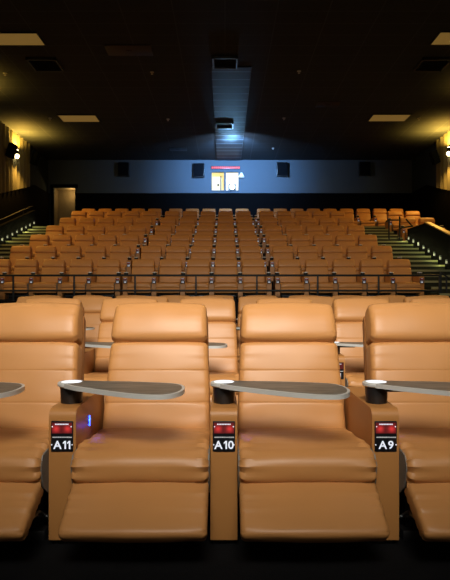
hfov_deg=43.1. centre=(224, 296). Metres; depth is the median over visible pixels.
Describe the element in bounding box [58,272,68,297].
console
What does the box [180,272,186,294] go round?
console
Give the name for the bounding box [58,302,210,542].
recliner
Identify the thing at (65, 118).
recessed light
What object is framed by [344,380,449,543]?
console
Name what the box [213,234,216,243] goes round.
console
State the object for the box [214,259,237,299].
recliner
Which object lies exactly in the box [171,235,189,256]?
recliner
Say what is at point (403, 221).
recliner
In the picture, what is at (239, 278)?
console
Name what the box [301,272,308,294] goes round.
console
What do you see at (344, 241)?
recliner
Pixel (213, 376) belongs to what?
seat cushion
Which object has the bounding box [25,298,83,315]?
recliner
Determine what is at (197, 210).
recliner
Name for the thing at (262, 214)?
recliner
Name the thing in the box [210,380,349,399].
tray
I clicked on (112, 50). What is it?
access panel
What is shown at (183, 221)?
recliner
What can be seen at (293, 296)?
recliner
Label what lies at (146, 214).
recliner
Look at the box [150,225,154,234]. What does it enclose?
console
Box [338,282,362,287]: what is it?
seat cushion
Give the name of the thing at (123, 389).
tray
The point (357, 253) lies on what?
recliner
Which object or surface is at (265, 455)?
seat cushion
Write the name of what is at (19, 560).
floor
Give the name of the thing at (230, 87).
trim
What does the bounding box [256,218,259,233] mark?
console
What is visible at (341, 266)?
recliner
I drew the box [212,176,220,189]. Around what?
door
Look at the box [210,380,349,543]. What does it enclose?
console
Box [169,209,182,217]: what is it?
recliner
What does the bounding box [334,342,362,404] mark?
console
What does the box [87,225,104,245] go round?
recliner
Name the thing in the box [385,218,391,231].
console
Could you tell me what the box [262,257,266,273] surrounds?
console
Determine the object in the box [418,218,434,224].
recliner
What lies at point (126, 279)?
console
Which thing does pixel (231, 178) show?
window
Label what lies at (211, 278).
console
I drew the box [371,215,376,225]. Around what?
console
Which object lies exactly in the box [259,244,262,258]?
console
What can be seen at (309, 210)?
recliner
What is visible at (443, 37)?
recessed light
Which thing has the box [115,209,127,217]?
recliner
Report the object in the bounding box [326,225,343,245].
recliner
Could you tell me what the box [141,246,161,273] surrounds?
recliner
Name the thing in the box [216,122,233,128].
air vent
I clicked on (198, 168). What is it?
wall speaker
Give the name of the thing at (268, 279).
console
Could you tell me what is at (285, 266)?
recliner
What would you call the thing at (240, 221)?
recliner
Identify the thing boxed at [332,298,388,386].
recliner
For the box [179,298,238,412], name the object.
recliner
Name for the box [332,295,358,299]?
recliner
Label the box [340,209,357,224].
recliner
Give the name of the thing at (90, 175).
wall
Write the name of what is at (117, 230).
recliner
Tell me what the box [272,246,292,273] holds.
recliner
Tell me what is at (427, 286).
steps
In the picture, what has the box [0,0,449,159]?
ceiling
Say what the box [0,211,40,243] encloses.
wall partition
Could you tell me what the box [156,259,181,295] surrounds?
recliner
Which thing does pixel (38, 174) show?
wall
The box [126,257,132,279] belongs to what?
console
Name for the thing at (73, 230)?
recliner
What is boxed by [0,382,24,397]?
tray
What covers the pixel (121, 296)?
recliner
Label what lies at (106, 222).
recliner
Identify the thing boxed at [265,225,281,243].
recliner
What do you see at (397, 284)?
seat cushion
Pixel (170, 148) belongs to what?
access panel
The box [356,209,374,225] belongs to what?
recliner
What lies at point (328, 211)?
recliner
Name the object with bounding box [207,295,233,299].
recliner
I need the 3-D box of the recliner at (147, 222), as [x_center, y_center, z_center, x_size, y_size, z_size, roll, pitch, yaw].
[-3.130,-2.519,21.726,0.612,1.114,1.001,0,0,0]
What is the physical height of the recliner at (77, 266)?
1.114 m
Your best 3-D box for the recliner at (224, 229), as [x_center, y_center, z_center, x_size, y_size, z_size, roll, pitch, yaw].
[0.024,-2.006,20.046,0.612,1.114,1.001,0,0,0]
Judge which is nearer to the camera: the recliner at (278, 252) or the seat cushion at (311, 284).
the seat cushion at (311, 284)
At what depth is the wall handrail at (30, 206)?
21.33 m
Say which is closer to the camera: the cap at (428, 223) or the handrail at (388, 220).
the cap at (428, 223)
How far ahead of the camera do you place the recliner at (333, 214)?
23.65 m
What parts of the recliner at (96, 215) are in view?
backrest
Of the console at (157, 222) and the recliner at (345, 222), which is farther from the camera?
the console at (157, 222)
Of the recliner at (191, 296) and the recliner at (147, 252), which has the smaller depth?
the recliner at (191, 296)
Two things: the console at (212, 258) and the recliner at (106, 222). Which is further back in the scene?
the recliner at (106, 222)
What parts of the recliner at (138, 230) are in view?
backrest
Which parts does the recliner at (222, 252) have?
backrest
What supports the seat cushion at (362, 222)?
on the recliner at (364, 214)
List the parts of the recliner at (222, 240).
backrest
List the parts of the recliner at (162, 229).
backrest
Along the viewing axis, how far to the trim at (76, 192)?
27.91 m
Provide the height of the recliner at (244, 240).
1.114 m
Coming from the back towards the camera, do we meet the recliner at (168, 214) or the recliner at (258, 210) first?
the recliner at (258, 210)
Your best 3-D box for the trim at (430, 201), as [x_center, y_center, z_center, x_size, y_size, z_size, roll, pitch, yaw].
[9.145,-1.965,9.505,0.090,6.220,36.990,0,0,0]
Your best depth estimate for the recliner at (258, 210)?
25.36 m
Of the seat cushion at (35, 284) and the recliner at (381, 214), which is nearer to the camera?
the seat cushion at (35, 284)
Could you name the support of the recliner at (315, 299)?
on the floor
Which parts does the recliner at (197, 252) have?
backrest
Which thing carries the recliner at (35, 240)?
on the platform
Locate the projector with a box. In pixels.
[228,184,235,189]
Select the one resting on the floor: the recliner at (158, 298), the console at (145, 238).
the recliner at (158, 298)
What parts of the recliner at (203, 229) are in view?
backrest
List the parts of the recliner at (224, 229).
backrest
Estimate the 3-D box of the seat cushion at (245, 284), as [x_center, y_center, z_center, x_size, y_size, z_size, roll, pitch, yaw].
[0.764,-0.277,14.865,0.607,0.219,0.710,0,0,0]
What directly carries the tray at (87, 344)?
on the console at (90, 354)
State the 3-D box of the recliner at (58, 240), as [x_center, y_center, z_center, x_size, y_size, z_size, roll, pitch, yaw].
[-5.350,-1.493,18.366,0.612,1.114,1.001,0,0,0]
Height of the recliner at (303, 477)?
1.114 m
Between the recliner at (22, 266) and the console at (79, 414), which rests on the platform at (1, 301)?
the recliner at (22, 266)
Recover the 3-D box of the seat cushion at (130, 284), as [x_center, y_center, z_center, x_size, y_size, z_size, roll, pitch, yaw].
[-2.196,-0.277,14.865,0.607,0.219,0.710,0,0,0]
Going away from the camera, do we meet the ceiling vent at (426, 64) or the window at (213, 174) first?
the ceiling vent at (426, 64)
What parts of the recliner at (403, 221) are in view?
backrest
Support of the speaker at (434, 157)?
attached to the wall at (423, 171)
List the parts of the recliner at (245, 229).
backrest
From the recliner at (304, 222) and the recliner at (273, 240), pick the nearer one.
the recliner at (273, 240)
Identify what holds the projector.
in the window at (231, 178)
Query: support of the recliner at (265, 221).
on the platform
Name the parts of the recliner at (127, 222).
backrest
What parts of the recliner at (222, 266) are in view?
frame, backrest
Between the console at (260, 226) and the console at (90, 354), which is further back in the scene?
the console at (260, 226)
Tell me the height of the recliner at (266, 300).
1.114 m
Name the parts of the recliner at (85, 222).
backrest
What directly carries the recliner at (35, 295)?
on the floor
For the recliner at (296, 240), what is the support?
on the platform
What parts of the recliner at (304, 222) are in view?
backrest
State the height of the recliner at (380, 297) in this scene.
1.114 m
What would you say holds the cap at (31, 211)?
on the wall partition at (35, 216)
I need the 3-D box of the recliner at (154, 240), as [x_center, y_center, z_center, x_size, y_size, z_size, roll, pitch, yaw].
[-2.196,-1.493,18.366,0.612,1.114,1.001,0,0,0]
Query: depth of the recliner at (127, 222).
21.97 m
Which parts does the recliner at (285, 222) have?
backrest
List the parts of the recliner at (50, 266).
frame, backrest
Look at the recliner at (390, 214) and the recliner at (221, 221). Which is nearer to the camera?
the recliner at (221, 221)
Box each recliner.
[0,259,11,299]
[0,302,85,541]
[3,259,38,299]
[9,246,32,273]
[16,296,56,302]
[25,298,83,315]
[29,235,49,258]
[32,259,65,295]
[35,246,56,273]
[35,295,61,297]
[45,225,63,245]
[52,235,71,258]
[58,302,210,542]
[59,218,75,234]
[59,246,81,273]
[61,259,93,297]
[66,225,84,245]
[71,211,86,224]
[73,296,111,350]
[74,235,94,258]
[78,218,94,234]
[82,209,94,217]
[84,246,105,276]
[84,298,157,405]
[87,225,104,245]
[89,211,103,224]
[90,259,120,297]
[97,235,116,258]
[98,209,111,217]
[98,218,113,234]
[107,211,121,224]
[108,225,125,245]
[109,246,130,273]
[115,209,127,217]
[116,295,142,297]
[117,218,132,234]
[120,235,138,260]
[125,211,139,224]
[127,259,154,295]
[129,225,145,247]
[129,296,168,301]
[132,209,144,217]
[136,218,151,237]
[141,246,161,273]
[142,211,156,228]
[148,209,161,220]
[148,235,167,258]
[155,225,171,245]
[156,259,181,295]
[160,218,175,234]
[161,295,189,302]
[165,211,179,224]
[166,246,186,271]
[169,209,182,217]
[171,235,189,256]
[176,225,192,243]
[179,218,194,233]
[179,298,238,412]
[183,211,196,224]
[184,296,221,298]
[185,259,209,296]
[186,209,198,217]
[191,246,210,271]
[194,235,211,256]
[196,225,212,243]
[199,218,213,236]
[200,211,214,224]
[202,209,215,217]
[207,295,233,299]
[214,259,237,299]
[216,235,234,245]
[216,246,235,258]
[217,225,233,234]
[218,211,232,217]
[218,218,232,225]
[235,209,248,216]
[236,211,250,224]
[237,218,252,233]
[237,296,276,371]
[237,302,389,542]
[238,225,254,243]
[239,235,257,256]
[240,246,260,271]
[242,259,266,296]
[256,298,311,302]
[257,209,269,217]
[259,211,273,224]
[262,218,277,233]
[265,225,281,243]
[268,235,286,256]
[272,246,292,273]
[273,209,286,217]
[277,211,291,225]
[277,259,304,297]
[281,218,296,233]
[285,225,302,245]
[289,295,315,297]
[290,209,302,217]
[290,235,309,258]
[294,211,308,225]
[295,296,333,306]
[297,246,317,273]
[300,218,315,234]
[305,259,333,296]
[306,225,322,245]
[307,209,319,217]
[312,211,326,225]
[313,235,331,258]
[319,218,334,234]
[321,246,342,277]
[323,209,336,217]
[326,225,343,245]
[330,211,344,224]
[332,259,362,295]
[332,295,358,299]
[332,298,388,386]
[335,235,354,258]
[338,218,353,234]
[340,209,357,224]
[346,246,367,273]
[347,225,364,245]
[350,296,389,302]
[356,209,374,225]
[358,235,377,258]
[359,259,391,295]
[362,302,449,541]
[371,246,392,273]
[372,209,386,225]
[379,295,405,302]
[386,259,420,296]
[387,211,402,233]
[389,209,403,217]
[400,218,415,240]
[403,296,442,301]
[404,211,419,225]
[409,298,449,303]
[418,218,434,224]
[422,295,448,297]
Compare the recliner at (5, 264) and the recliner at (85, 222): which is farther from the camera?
the recliner at (85, 222)
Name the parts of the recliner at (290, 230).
backrest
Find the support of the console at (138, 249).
on the platform
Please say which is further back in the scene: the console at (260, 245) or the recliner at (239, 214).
the recliner at (239, 214)
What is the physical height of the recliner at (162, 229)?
1.114 m
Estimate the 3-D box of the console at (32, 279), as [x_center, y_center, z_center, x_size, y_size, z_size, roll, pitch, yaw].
[-4.980,-0.278,14.945,0.133,0.737,0.629,0,0,0]
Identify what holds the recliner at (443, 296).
on the floor
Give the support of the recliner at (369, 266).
on the platform at (1, 301)
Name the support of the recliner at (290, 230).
on the platform
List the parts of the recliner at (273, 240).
backrest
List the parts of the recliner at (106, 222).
backrest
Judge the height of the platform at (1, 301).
1.055 m
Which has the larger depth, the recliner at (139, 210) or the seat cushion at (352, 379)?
the recliner at (139, 210)
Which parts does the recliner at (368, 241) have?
backrest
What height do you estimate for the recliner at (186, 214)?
1.114 m
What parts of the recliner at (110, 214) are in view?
backrest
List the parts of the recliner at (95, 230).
backrest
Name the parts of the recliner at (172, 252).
backrest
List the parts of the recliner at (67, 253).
backrest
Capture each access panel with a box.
[104,45,152,55]
[169,147,186,150]
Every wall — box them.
[30,147,47,191]
[48,160,411,224]
[412,143,435,191]
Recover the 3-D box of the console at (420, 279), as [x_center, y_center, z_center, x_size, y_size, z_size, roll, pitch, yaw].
[5.054,-0.278,14.945,0.133,0.737,0.629,0,0,0]
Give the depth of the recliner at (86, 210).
25.35 m
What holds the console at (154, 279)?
on the platform at (1, 301)
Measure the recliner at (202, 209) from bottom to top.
1.114 m
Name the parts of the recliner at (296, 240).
backrest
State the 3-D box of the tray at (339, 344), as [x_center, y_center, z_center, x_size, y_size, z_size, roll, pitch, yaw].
[1.186,0.400,4.758,0.628,0.022,0.436,0,0,0]
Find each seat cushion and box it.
[0,427,48,483]
[3,282,28,287]
[32,282,57,287]
[61,282,85,287]
[71,427,209,483]
[84,372,107,380]
[90,282,114,287]
[127,282,150,287]
[156,282,179,287]
[185,282,208,287]
[209,372,238,394]
[214,282,237,287]
[237,427,376,483]
[243,282,266,287]
[280,282,303,287]
[309,282,332,287]
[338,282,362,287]
[345,372,364,386]
[361,221,374,223]
[367,282,391,287]
[395,282,420,287]
[399,427,449,484]
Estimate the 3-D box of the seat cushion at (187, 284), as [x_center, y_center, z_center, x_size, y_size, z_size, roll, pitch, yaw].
[-0.716,-0.277,14.865,0.607,0.219,0.710,0,0,0]
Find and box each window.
[212,173,223,189]
[226,173,237,189]
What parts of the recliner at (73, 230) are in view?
backrest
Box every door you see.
[55,188,74,225]
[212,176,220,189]
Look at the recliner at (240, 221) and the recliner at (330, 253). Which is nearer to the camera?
the recliner at (330, 253)
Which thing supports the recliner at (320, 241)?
on the platform
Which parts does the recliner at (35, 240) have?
backrest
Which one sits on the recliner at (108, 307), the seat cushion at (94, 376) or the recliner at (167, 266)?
the seat cushion at (94, 376)
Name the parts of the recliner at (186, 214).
backrest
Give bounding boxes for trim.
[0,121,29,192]
[0,185,49,225]
[0,226,46,257]
[50,184,77,225]
[76,192,410,192]
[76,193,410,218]
[211,66,251,160]
[364,226,449,295]
[411,185,449,230]
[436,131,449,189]
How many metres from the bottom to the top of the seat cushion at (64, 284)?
0.219 m
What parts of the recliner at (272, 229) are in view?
backrest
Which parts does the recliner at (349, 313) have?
backrest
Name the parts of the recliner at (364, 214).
backrest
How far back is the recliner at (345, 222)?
21.97 m
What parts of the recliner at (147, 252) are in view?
backrest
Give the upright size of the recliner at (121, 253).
1.114 m
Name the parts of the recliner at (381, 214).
backrest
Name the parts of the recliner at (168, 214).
backrest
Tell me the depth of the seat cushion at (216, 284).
14.52 m
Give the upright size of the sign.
0.140 m
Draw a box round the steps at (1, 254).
[0,227,45,258]
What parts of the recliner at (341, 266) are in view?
backrest, frame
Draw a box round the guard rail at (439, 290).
[0,272,441,300]
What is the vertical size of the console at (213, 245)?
0.737 m
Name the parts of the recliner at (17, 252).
backrest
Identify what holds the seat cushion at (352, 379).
on the recliner at (349, 313)
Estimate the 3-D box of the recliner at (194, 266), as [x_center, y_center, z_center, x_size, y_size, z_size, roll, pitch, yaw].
[-0.716,-0.467,15.006,0.612,1.114,1.001,0,0,0]
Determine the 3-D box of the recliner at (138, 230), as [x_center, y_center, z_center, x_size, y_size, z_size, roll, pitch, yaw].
[-3.130,-2.006,20.046,0.612,1.114,1.001,0,0,0]
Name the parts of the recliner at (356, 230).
backrest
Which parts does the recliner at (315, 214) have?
backrest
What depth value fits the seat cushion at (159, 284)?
14.53 m
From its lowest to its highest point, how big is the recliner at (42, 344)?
1.114 m
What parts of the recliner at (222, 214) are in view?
backrest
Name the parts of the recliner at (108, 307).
backrest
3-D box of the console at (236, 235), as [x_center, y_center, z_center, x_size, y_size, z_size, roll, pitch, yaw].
[0.394,-1.817,19.985,0.133,0.737,0.629,0,0,0]
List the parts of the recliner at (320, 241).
backrest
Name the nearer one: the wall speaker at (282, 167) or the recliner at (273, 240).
the recliner at (273, 240)
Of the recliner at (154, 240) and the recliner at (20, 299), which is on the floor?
the recliner at (20, 299)
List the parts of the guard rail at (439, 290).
post, post, post, post, post, post, post, post, post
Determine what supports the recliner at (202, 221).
on the platform
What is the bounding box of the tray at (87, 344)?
[85,342,113,347]
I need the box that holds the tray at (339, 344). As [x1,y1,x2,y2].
[335,342,362,346]
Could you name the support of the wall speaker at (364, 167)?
attached to the wall at (90, 175)
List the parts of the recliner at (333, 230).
backrest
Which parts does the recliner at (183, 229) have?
backrest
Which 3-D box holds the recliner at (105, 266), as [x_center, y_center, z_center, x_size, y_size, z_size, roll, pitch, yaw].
[-3.130,-0.467,15.006,0.612,1.114,1.001,0,0,0]
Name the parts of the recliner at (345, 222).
backrest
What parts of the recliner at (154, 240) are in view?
backrest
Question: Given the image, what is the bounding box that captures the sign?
[211,166,239,168]
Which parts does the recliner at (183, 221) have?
backrest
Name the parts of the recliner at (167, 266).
frame, backrest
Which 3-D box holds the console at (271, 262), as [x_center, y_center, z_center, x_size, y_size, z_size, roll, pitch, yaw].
[1.354,-0.791,16.625,0.133,0.737,0.629,0,0,0]
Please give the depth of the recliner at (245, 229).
20.29 m
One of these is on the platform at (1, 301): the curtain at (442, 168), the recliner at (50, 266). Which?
the recliner at (50, 266)
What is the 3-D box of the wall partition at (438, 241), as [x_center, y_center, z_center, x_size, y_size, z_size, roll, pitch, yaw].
[6.495,-0.626,16.960,0.130,3.543,6.280,0,0,0]
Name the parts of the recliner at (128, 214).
backrest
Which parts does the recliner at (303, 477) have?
backrest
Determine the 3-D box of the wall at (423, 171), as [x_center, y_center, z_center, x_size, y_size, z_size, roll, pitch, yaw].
[9.290,-2.792,9.600,0.200,7.875,37.200,0,0,0]
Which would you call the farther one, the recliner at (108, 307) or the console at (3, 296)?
the console at (3, 296)
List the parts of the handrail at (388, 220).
post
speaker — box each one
[5,142,17,158]
[30,151,40,165]
[118,162,128,176]
[193,163,203,177]
[277,162,287,176]
[359,162,370,175]
[429,150,440,164]
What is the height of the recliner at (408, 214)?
1.114 m
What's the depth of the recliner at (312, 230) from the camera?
20.29 m
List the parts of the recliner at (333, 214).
backrest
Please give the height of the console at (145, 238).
0.737 m
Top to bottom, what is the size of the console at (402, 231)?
0.737 m
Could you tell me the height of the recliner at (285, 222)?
1.114 m
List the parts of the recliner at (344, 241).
backrest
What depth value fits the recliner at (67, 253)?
16.93 m
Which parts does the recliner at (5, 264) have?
backrest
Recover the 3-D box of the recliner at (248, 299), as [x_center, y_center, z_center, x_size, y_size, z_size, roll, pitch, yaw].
[0.450,0.545,7.266,0.612,1.114,1.001,0,0,0]
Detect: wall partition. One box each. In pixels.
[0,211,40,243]
[407,223,449,269]
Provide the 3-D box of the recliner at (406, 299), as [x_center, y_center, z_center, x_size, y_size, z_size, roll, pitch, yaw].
[2.670,0.545,7.266,0.612,1.114,1.001,0,0,0]
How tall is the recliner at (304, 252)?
1.114 m
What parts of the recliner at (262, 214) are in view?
backrest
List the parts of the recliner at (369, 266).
backrest, frame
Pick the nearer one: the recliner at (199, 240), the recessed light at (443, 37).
the recessed light at (443, 37)
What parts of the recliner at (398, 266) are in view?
backrest, frame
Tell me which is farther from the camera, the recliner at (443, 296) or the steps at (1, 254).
the steps at (1, 254)
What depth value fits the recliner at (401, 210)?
25.36 m
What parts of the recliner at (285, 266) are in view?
backrest, frame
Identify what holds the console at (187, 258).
on the platform at (214, 281)
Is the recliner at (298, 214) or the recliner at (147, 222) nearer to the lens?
the recliner at (147, 222)
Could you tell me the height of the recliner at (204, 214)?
1.114 m
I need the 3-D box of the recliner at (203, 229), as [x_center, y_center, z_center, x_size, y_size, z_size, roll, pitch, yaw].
[-0.716,-2.006,20.046,0.612,1.114,1.001,0,0,0]
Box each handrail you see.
[0,206,32,219]
[386,216,412,240]
[442,272,449,292]
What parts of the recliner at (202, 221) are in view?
backrest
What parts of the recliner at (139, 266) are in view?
frame, backrest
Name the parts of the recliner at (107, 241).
backrest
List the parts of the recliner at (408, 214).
backrest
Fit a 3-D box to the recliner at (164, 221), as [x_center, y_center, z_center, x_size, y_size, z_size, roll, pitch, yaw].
[-2.196,-2.519,21.726,0.612,1.114,1.001,0,0,0]
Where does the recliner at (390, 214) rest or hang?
on the platform
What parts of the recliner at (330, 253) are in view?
backrest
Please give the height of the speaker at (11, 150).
0.581 m
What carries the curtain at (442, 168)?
attached to the wall at (423, 171)
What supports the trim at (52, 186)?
attached to the wall at (90, 175)
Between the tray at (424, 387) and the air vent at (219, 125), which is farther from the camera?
the air vent at (219, 125)
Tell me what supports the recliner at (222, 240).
on the platform
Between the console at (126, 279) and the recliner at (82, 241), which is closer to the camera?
the console at (126, 279)
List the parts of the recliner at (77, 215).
backrest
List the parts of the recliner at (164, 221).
backrest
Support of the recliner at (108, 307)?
on the floor
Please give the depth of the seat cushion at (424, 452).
2.53 m
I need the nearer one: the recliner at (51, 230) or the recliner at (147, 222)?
the recliner at (51, 230)
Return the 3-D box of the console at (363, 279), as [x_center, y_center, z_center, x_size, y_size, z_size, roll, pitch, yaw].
[3.574,-0.278,14.945,0.133,0.737,0.629,0,0,0]
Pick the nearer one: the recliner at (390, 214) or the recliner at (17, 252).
the recliner at (17, 252)
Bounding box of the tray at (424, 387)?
[362,380,449,395]
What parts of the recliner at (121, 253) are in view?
backrest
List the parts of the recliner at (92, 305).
backrest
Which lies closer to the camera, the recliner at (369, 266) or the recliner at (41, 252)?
the recliner at (369, 266)
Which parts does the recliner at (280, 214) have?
backrest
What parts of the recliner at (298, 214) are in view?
backrest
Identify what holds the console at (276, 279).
on the platform at (1, 301)
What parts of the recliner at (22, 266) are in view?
frame, backrest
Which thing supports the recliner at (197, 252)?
on the platform at (214, 281)
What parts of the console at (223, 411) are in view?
seat plate, red panel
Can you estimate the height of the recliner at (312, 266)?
1.114 m
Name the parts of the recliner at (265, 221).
backrest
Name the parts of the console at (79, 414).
seat plate, red panel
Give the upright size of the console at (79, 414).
0.735 m
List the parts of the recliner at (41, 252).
backrest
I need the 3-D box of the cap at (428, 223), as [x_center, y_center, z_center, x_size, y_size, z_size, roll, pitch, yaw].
[6.495,-1.712,16.060,0.170,1.403,4.480,0,0,0]
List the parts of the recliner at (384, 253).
backrest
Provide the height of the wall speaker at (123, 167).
0.680 m
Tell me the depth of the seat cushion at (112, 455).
2.51 m
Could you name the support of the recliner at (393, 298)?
on the floor
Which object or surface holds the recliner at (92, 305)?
on the floor
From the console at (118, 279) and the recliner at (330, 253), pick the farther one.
the recliner at (330, 253)
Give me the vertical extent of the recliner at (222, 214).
1.114 m
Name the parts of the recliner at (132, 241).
backrest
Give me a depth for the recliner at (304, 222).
21.97 m
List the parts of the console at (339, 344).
seat plate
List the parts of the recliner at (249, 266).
backrest, frame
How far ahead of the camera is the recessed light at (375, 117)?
21.31 m
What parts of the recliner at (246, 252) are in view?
backrest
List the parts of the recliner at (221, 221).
backrest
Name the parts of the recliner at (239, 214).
backrest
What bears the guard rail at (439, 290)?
on the platform at (1, 301)
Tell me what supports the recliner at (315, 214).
on the platform
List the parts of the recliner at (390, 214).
backrest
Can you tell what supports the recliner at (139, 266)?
on the platform at (1, 301)
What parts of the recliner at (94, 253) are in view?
backrest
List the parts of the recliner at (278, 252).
backrest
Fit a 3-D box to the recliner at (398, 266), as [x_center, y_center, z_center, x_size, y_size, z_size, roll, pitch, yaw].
[4.684,-0.467,15.006,0.612,1.114,1.001,0,0,0]
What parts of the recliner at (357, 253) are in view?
backrest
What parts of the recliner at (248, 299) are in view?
backrest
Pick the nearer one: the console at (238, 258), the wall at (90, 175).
the console at (238, 258)
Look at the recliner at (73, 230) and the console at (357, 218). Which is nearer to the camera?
the recliner at (73, 230)
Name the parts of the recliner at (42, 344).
frame, backrest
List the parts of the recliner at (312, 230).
backrest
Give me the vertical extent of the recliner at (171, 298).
1.114 m
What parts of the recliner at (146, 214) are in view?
backrest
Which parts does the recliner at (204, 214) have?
backrest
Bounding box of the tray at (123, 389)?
[57,380,184,399]
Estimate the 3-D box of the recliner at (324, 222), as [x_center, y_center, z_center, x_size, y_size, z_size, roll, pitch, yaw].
[3.944,-2.519,21.726,0.612,1.114,1.001,0,0,0]
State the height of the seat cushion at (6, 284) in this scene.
0.219 m
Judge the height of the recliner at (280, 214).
1.114 m
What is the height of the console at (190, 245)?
0.737 m
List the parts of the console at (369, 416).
seat plate, red panel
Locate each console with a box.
[0,272,11,299]
[29,272,40,295]
[49,380,184,543]
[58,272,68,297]
[84,342,113,373]
[86,272,96,294]
[115,272,122,297]
[123,272,130,294]
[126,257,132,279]
[136,244,141,258]
[143,234,148,245]
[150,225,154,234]
[151,272,158,295]
[155,218,159,226]
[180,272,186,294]
[185,257,189,273]
[189,244,192,258]
[209,272,213,294]
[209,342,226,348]
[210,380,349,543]
[211,257,214,280]
[212,244,215,259]
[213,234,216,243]
[234,234,237,246]
[236,244,238,259]
[236,257,240,273]
[237,272,242,299]
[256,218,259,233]
[259,225,262,242]
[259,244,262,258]
[261,234,265,252]
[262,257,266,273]
[265,244,269,265]
[265,272,271,294]
[268,257,273,280]
[273,272,279,297]
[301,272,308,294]
[329,272,337,296]
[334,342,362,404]
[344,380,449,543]
[354,215,359,224]
[356,272,366,295]
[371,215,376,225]
[384,272,394,294]
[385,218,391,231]
[397,225,404,240]
[412,272,423,295]
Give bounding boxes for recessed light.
[0,32,45,45]
[57,115,100,121]
[367,114,411,121]
[429,31,449,44]
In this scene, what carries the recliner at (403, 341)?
on the floor
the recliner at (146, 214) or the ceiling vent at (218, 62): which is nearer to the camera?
the ceiling vent at (218, 62)
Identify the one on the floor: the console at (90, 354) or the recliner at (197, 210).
the console at (90, 354)
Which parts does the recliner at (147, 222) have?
backrest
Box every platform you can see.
[0,300,238,322]
[187,281,272,299]
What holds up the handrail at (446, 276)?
on the steps at (427, 286)
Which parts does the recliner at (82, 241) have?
backrest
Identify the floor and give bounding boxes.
[0,487,449,579]
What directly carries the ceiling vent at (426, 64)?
in the ceiling
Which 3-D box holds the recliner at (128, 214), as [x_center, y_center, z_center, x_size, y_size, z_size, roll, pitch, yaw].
[-3.870,-3.032,23.406,0.612,1.114,1.001,0,0,0]
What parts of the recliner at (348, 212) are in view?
backrest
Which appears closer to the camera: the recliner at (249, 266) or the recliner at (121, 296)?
the recliner at (121, 296)
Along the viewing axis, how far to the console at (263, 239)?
19.68 m
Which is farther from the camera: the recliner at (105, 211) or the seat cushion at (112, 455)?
the recliner at (105, 211)
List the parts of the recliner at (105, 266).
frame, backrest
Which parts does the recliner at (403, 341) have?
backrest, frame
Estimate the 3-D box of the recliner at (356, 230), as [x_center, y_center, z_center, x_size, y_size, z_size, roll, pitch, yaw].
[4.684,-2.006,20.046,0.612,1.114,1.001,0,0,0]
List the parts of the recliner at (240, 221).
backrest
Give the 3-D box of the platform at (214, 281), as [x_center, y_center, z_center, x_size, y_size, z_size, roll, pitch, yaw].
[-0.700,0.361,16.350,11.800,1.568,1.700,0,0,0]
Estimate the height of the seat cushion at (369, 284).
0.219 m
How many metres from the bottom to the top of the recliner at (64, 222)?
1.114 m
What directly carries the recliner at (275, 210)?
on the platform
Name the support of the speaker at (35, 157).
attached to the wall at (38, 174)
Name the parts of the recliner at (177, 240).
backrest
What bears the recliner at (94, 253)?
on the platform at (214, 281)
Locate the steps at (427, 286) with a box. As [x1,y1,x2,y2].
[364,228,449,297]
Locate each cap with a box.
[0,210,35,227]
[425,222,449,234]
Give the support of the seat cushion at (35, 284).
on the recliner at (50, 266)
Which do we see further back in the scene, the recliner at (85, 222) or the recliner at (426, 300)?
the recliner at (85, 222)
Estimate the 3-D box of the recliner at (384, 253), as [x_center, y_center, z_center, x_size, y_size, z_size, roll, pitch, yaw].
[4.684,-0.980,16.686,0.612,1.114,1.001,0,0,0]
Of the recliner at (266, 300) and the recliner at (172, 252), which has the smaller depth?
the recliner at (266, 300)
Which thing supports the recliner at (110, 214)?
on the platform
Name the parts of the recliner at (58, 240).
backrest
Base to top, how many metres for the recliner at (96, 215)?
1.114 m
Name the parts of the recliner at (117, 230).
backrest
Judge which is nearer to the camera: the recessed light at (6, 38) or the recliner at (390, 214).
the recessed light at (6, 38)
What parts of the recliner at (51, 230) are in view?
backrest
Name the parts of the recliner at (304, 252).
backrest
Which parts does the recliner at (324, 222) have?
backrest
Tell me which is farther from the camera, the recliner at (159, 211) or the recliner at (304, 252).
the recliner at (159, 211)
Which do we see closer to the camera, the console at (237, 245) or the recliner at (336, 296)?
the recliner at (336, 296)
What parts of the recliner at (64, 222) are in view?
backrest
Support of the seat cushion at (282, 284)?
on the recliner at (285, 266)
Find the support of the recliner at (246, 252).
on the platform at (214, 281)
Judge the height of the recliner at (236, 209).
1.114 m
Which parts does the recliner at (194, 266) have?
frame, backrest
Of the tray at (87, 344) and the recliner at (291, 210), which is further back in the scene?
the recliner at (291, 210)
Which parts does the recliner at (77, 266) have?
frame, backrest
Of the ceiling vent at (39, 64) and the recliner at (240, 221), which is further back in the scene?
the recliner at (240, 221)
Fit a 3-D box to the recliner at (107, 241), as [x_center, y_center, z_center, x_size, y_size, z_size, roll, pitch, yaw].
[-3.870,-1.493,18.366,0.612,1.114,1.001,0,0,0]
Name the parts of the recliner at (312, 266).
backrest, frame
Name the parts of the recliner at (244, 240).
backrest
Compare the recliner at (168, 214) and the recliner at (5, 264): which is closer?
the recliner at (5, 264)
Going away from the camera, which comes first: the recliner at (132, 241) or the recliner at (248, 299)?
the recliner at (248, 299)
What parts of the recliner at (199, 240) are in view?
backrest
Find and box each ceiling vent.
[25,57,63,71]
[212,56,237,68]
[413,57,449,71]

